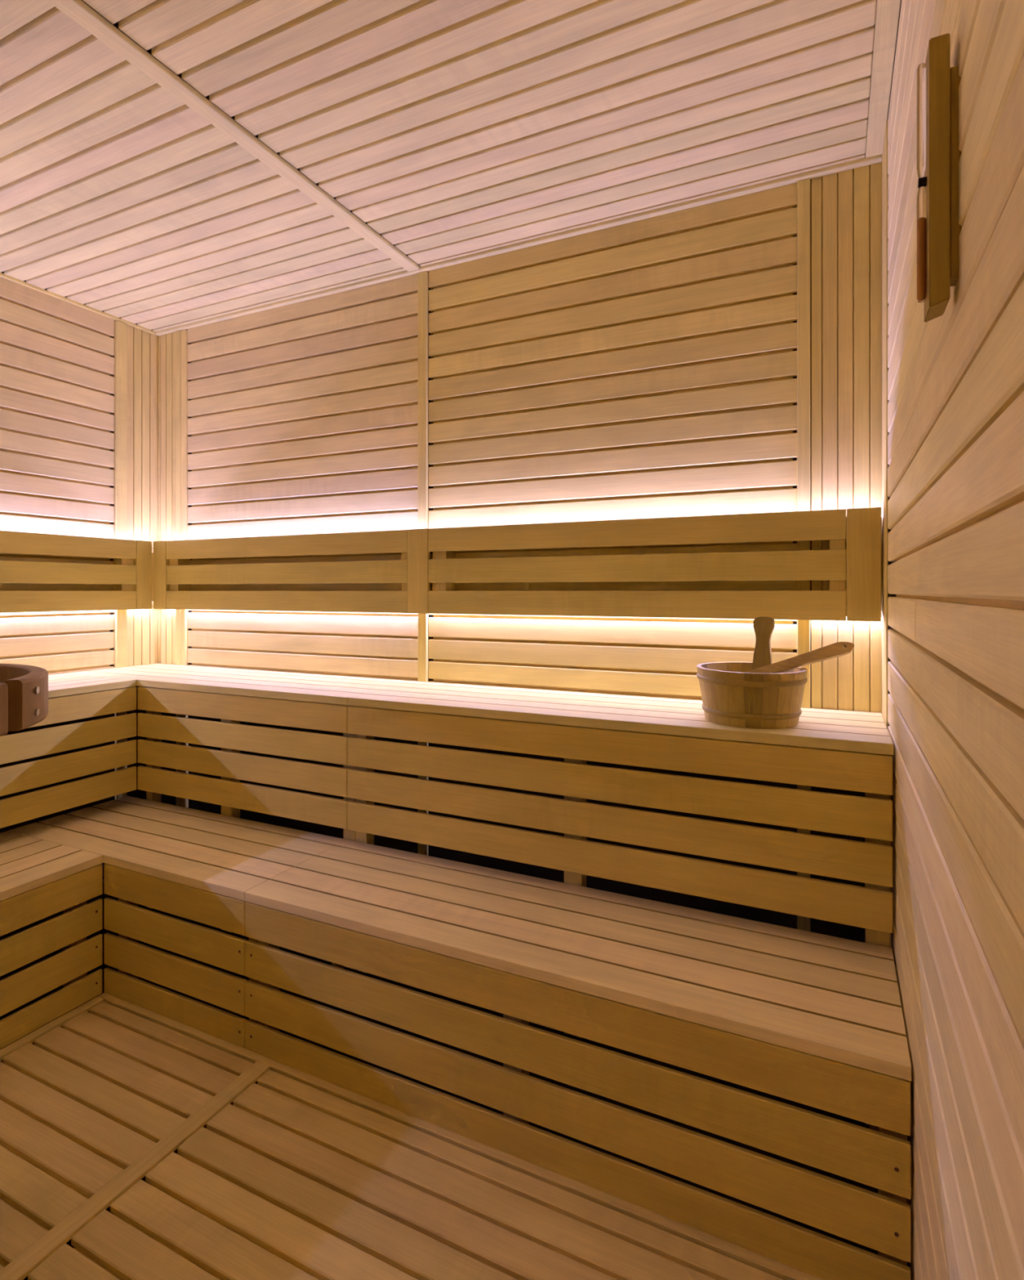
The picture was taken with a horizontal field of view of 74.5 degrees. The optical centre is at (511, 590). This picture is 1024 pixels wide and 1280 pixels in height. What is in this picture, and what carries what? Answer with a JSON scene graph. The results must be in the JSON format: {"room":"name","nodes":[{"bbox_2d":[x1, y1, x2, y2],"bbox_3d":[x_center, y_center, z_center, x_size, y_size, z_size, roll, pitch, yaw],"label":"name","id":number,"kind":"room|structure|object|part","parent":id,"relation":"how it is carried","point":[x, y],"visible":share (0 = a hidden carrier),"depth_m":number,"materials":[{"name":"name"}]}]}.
{"room":"sauna","nodes":[
{"label":"sauna","id":0,"kind":"room"},
{"bbox_2d":[0,271,157,876],"bbox_3d":[-2.183,-0.010,1.706,0.060,2.356,2.880,0,0,25],"label":"wall","id":1,"kind":"structure","parent":0,"point":[57,356],"depth_m":2.62,"materials":[{"name":"brown wood"}]},
{"bbox_2d":[0,530,153,613],"bbox_3d":[-2.126,-0.067,1.665,0.076,0.287,2.735,0,0,25],"label":"sauna backrest","id":2,"kind":"object","parent":1,"relation":"attached to","point":[130,574],"visible":1,"depth_m":2.56,"materials":[{"name":"brown wood"}]},
{"bbox_3d":[-1.544,-0.067,2.821,0.020,0.287,0.070,0,0,25],"label":"post","id":3,"kind":"part","parent":2,"relation":"part of","materials":[{"name":"beige wood"}]},
{"bbox_2d":[0,272,159,336],"bbox_3d":[-2.151,-1.123,1.690,0.012,0.014,2.800,0,0,25],"label":"trim","id":4,"kind":"structure","parent":1,"relation":"attached to","point":[2,275],"depth_m":2.62,"materials":[{"name":"brown wood"}]},
{"bbox_2d":[115,320,127,799],"bbox_3d":[-1.624,0.017,2.798,0.014,2.263,0.045,0,0,25],"label":"trim","id":5,"kind":"structure","parent":1,"relation":"attached to","point":[121,328],"depth_m":2.79,"materials":[{"name":"brown wood"}]},
{"bbox_2d":[0,0,901,332],"bbox_3d":[-0.896,-1.158,1.092,2.872,0.060,2.880,0,0,25],"label":"ceiling","id":6,"kind":"structure","parent":0,"point":[451,129],"depth_m":1.63,"materials":[{"name":"brown wood"}]},
{"bbox_2d":[46,0,419,271],"bbox_3d":[-0.940,-1.125,1.100,0.047,0.014,2.778,0,0,25],"label":"trim","id":7,"kind":"structure","parent":6,"relation":"attached to","point":[77,11],"depth_m":1.59,"materials":[{"name":"beige wood"}]},
{"bbox_2d":[0,878,911,1279],"bbox_3d":[-0.896,1.198,1.092,2.872,0.060,2.880,0,0,25],"label":"floor","id":8,"kind":"structure","parent":0,"point":[292,1179],"depth_m":1.32,"materials":[{"name":"brown wood"}]},
{"bbox_2d":[0,663,48,736],"bbox_3d":[-1.054,0.651,1.020,0.580,1.024,0.580,0,0,25],"label":"heater","id":9,"kind":"object","parent":8,"relation":"on","point":[24,688],"visible":1,"depth_m":1.07,"materials":[{"name":"brown wood"}]},
{"bbox_3d":[-0.871,0.179,0.859,0.093,0.080,0.387,0,0,41],"label":"guard rail","id":10,"kind":"part","parent":9,"relation":"part of","materials":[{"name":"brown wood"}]},
{"bbox_2d":[0,830,102,1048],"bbox_3d":[-1.838,0.967,1.133,0.470,0.402,2.043,0,0,25],"label":"bench","id":11,"kind":"object","parent":8,"relation":"on","point":[40,879],"visible":1,"depth_m":1.84,"materials":[{"name":"brown wood"}]},
{"bbox_3d":[-1.838,0.778,1.133,0.470,0.024,2.043,0,0,25],"label":"seat","id":12,"kind":"part","parent":11,"relation":"part of","materials":[{"name":"beige wood"}]},
{"bbox_2d":[0,996,103,1061],"bbox_3d":[-1.618,1.172,1.013,0.030,0.012,2.037,0,0,25],"label":"trim","id":13,"kind":"structure","parent":8,"relation":"on","point":[30,1037],"depth_m":1.80,"materials":[{"name":"beige wood"}]},
{"bbox_2d":[0,673,136,828],"bbox_3d":[-2.046,0.742,1.423,0.419,0.850,2.389,0,0,25],"label":"bench","id":14,"kind":"object","parent":8,"relation":"on","point":[15,747],"visible":1,"depth_m":2.22,"materials":[{"name":"brown wood"}]},
{"bbox_3d":[-2.046,0.329,1.423,0.419,0.024,2.388,0,0,25],"label":"seat","id":15,"kind":"part","parent":14,"relation":"part of","materials":[{"name":"beige wood"}]},
{"bbox_2d":[0,1060,270,1279],"bbox_3d":[-1.050,1.169,0.742,0.043,0.010,2.037,0,0,25],"label":"trim","id":16,"kind":"structure","parent":8,"relation":"on","point":[19,1268],"depth_m":1.33,"materials":[{"name":"beige wood"}]},
{"bbox_2d":[8,795,911,1279],"bbox_3d":[-0.399,0.967,1.803,2.499,0.402,0.402,0,0,25],"label":"bench","id":17,"kind":"object","parent":8,"relation":"on","point":[814,1020],"visible":1,"depth_m":1.42,"materials":[{"name":"brown wood"}]},
{"bbox_3d":[-0.931,0.980,1.841,0.558,0.374,0.011,0,0,25],"label":"panel","id":18,"kind":"part","parent":17,"relation":"part of","materials":[{"name":"beige wood"}]},
{"bbox_3d":[-1.061,0.778,2.119,1.032,0.024,0.402,0,0,25],"label":"seat","id":19,"kind":"part","parent":17,"relation":"part of","materials":[{"name":"beige wood"}]},
{"bbox_3d":[-0.017,0.980,1.405,1.465,0.374,0.011,0,0,25],"label":"panel","id":20,"kind":"part","parent":17,"relation":"part of","materials":[{"name":"beige wood"}]},
{"bbox_3d":[0.068,0.778,1.581,1.466,0.024,0.402,0,0,25],"label":"seat","id":21,"kind":"part","parent":17,"relation":"part of","materials":[{"name":"beige wood"}]},
{"bbox_2d":[97,992,823,1279],"bbox_3d":[-0.271,1.172,1.517,2.027,0.012,0.030,0,0,25],"label":"trim","id":22,"kind":"structure","parent":8,"relation":"on","point":[766,1264],"depth_m":1.39,"materials":[{"name":"beige wood"}]},
{"bbox_2d":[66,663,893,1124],"bbox_3d":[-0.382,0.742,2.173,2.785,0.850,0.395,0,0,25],"label":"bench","id":23,"kind":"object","parent":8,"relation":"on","point":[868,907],"visible":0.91,"depth_m":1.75,"materials":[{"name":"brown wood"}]},
{"bbox_3d":[-1.023,0.329,2.479,1.364,0.024,0.395,0,0,25],"label":"seat","id":24,"kind":"part","parent":23,"relation":"part of","materials":[{"name":"beige wood"}]},
{"bbox_3d":[-0.914,0.527,2.217,0.941,0.368,0.014,0,0,25],"label":"panel","id":25,"kind":"part","parent":23,"relation":"part of","materials":[{"name":"beige wood"}]},
{"bbox_3d":[0.152,0.527,1.708,1.419,0.368,0.014,0,0,25],"label":"panel","id":26,"kind":"part","parent":23,"relation":"part of","materials":[{"name":"beige wood"}]},
{"bbox_3d":[0.234,0.329,1.880,1.420,0.024,0.395,0,0,25],"label":"seat","id":27,"kind":"part","parent":23,"relation":"part of","materials":[{"name":"beige wood"}]},
{"bbox_2d":[696,616,807,728],"bbox_3d":[0.587,0.192,1.657,0.257,0.250,0.263,0,0,25],"label":"bucket","id":28,"kind":"object","parent":23,"relation":"on","point":[731,697],"visible":0.97,"depth_m":1.56,"materials":[{"name":"brown wood"}]},
{"bbox_3d":[0.647,0.182,1.742,0.053,0.231,0.052,0,0,35],"label":"handle","id":29,"kind":"part","parent":28,"relation":"part of","materials":[{"name":"brown wood"}]},
{"bbox_2d":[739,641,854,673],"bbox_3d":[0.676,0.211,1.655,0.331,0.172,0.065,0,0,-3],"label":"ladle","id":30,"kind":"object","parent":28,"relation":"in","point":[838,649],"visible":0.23,"depth_m":1.65,"materials":[{"name":"brown wood"}]},
{"bbox_2d":[157,162,890,942],"bbox_3d":[-0.281,-0.010,2.383,2.872,2.356,0.060,0,0,25],"label":"wall","id":31,"kind":"structure","parent":0,"point":[646,368],"depth_m":2.15,"materials":[{"name":"brown wood"}]},
{"bbox_2d":[175,329,188,808],"bbox_3d":[-1.414,0.017,2.888,0.055,2.263,0.020,0,0,25],"label":"trim","id":32,"kind":"structure","parent":31,"relation":"attached to","point":[181,629],"depth_m":2.88,"materials":[{"name":"brown wood"}]},
{"bbox_2d":[417,271,427,855],"bbox_3d":[-0.312,0.017,2.361,0.036,2.263,0.014,0,0,25],"label":"trim","id":33,"kind":"structure","parent":31,"relation":"attached to","point":[422,277],"depth_m":2.35,"materials":[{"name":"brown wood"}]},
{"bbox_2d":[151,506,881,622],"bbox_3d":[-0.303,-0.067,2.314,2.762,0.287,0.080,0,0,25],"label":"sauna backrest","id":34,"kind":"object","parent":31,"relation":"attached to","point":[173,574],"visible":1,"depth_m":2.06,"materials":[{"name":"brown wood"}]},
{"bbox_3d":[-1.479,-0.067,2.841,0.077,0.287,0.020,0,0,25],"label":"post","id":35,"kind":"part","parent":34,"relation":"part of","materials":[{"name":"beige wood"}]},
{"bbox_3d":[-0.898,-0.067,2.565,1.208,0.286,0.018,0,0,25],"label":"slat panel","id":36,"kind":"part","parent":34,"relation":"part of","materials":[{"name":"beige wood"}]},
{"bbox_3d":[-0.316,-0.067,2.287,0.081,0.287,0.020,0,0,25],"label":"post","id":37,"kind":"part","parent":34,"relation":"part of","materials":[{"name":"beige wood"}]},
{"bbox_3d":[0.289,-0.067,1.999,1.258,0.286,0.018,0,0,25],"label":"slat panel","id":38,"kind":"part","parent":34,"relation":"part of","materials":[{"name":"beige wood"}]},
{"bbox_3d":[0.893,-0.067,1.710,0.078,0.287,0.020,0,0,25],"label":"post","id":39,"kind":"part","parent":34,"relation":"part of","materials":[{"name":"beige wood"}]},
{"bbox_2d":[155,154,881,335],"bbox_3d":[-0.293,-1.123,2.343,2.778,0.014,0.022,0,0,25],"label":"trim","id":40,"kind":"structure","parent":31,"relation":"attached to","point":[864,162],"depth_m":2.12,"materials":[{"name":"beige wood"}]},
{"bbox_2d":[796,178,809,931],"bbox_3d":[0.794,0.017,1.835,0.032,2.263,0.020,0,0,25],"label":"trim","id":41,"kind":"structure","parent":31,"relation":"attached to","point":[802,186],"depth_m":1.82,"materials":[{"name":"brown wood"}]},
{"bbox_2d":[881,0,1023,1279],"bbox_3d":[0.390,-0.010,0.479,0.063,2.356,2.880,0,0,25],"label":"wall","id":42,"kind":"structure","parent":0,"point":[953,381],"depth_m":0.69,"materials":[{"name":"brown wood"}]},
{"bbox_2d":[865,0,900,158],"bbox_3d":[0.340,-1.131,0.490,0.041,0.013,2.778,0,0,25],"label":"trim","id":43,"kind":"structure","parent":42,"relation":"attached to","point":[886,17],"depth_m":1.46,"materials":[{"name":"beige wood"}]},
{"bbox_2d":[916,33,961,322],"bbox_3d":[0.455,-0.437,0.720,0.038,0.281,0.047,0,0,25],"label":"timer","id":44,"kind":"object","parent":42,"relation":"attached to","point":[938,153],"visible":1,"depth_m":0.70,"materials":[{"name":"brown wood"}]}
]}

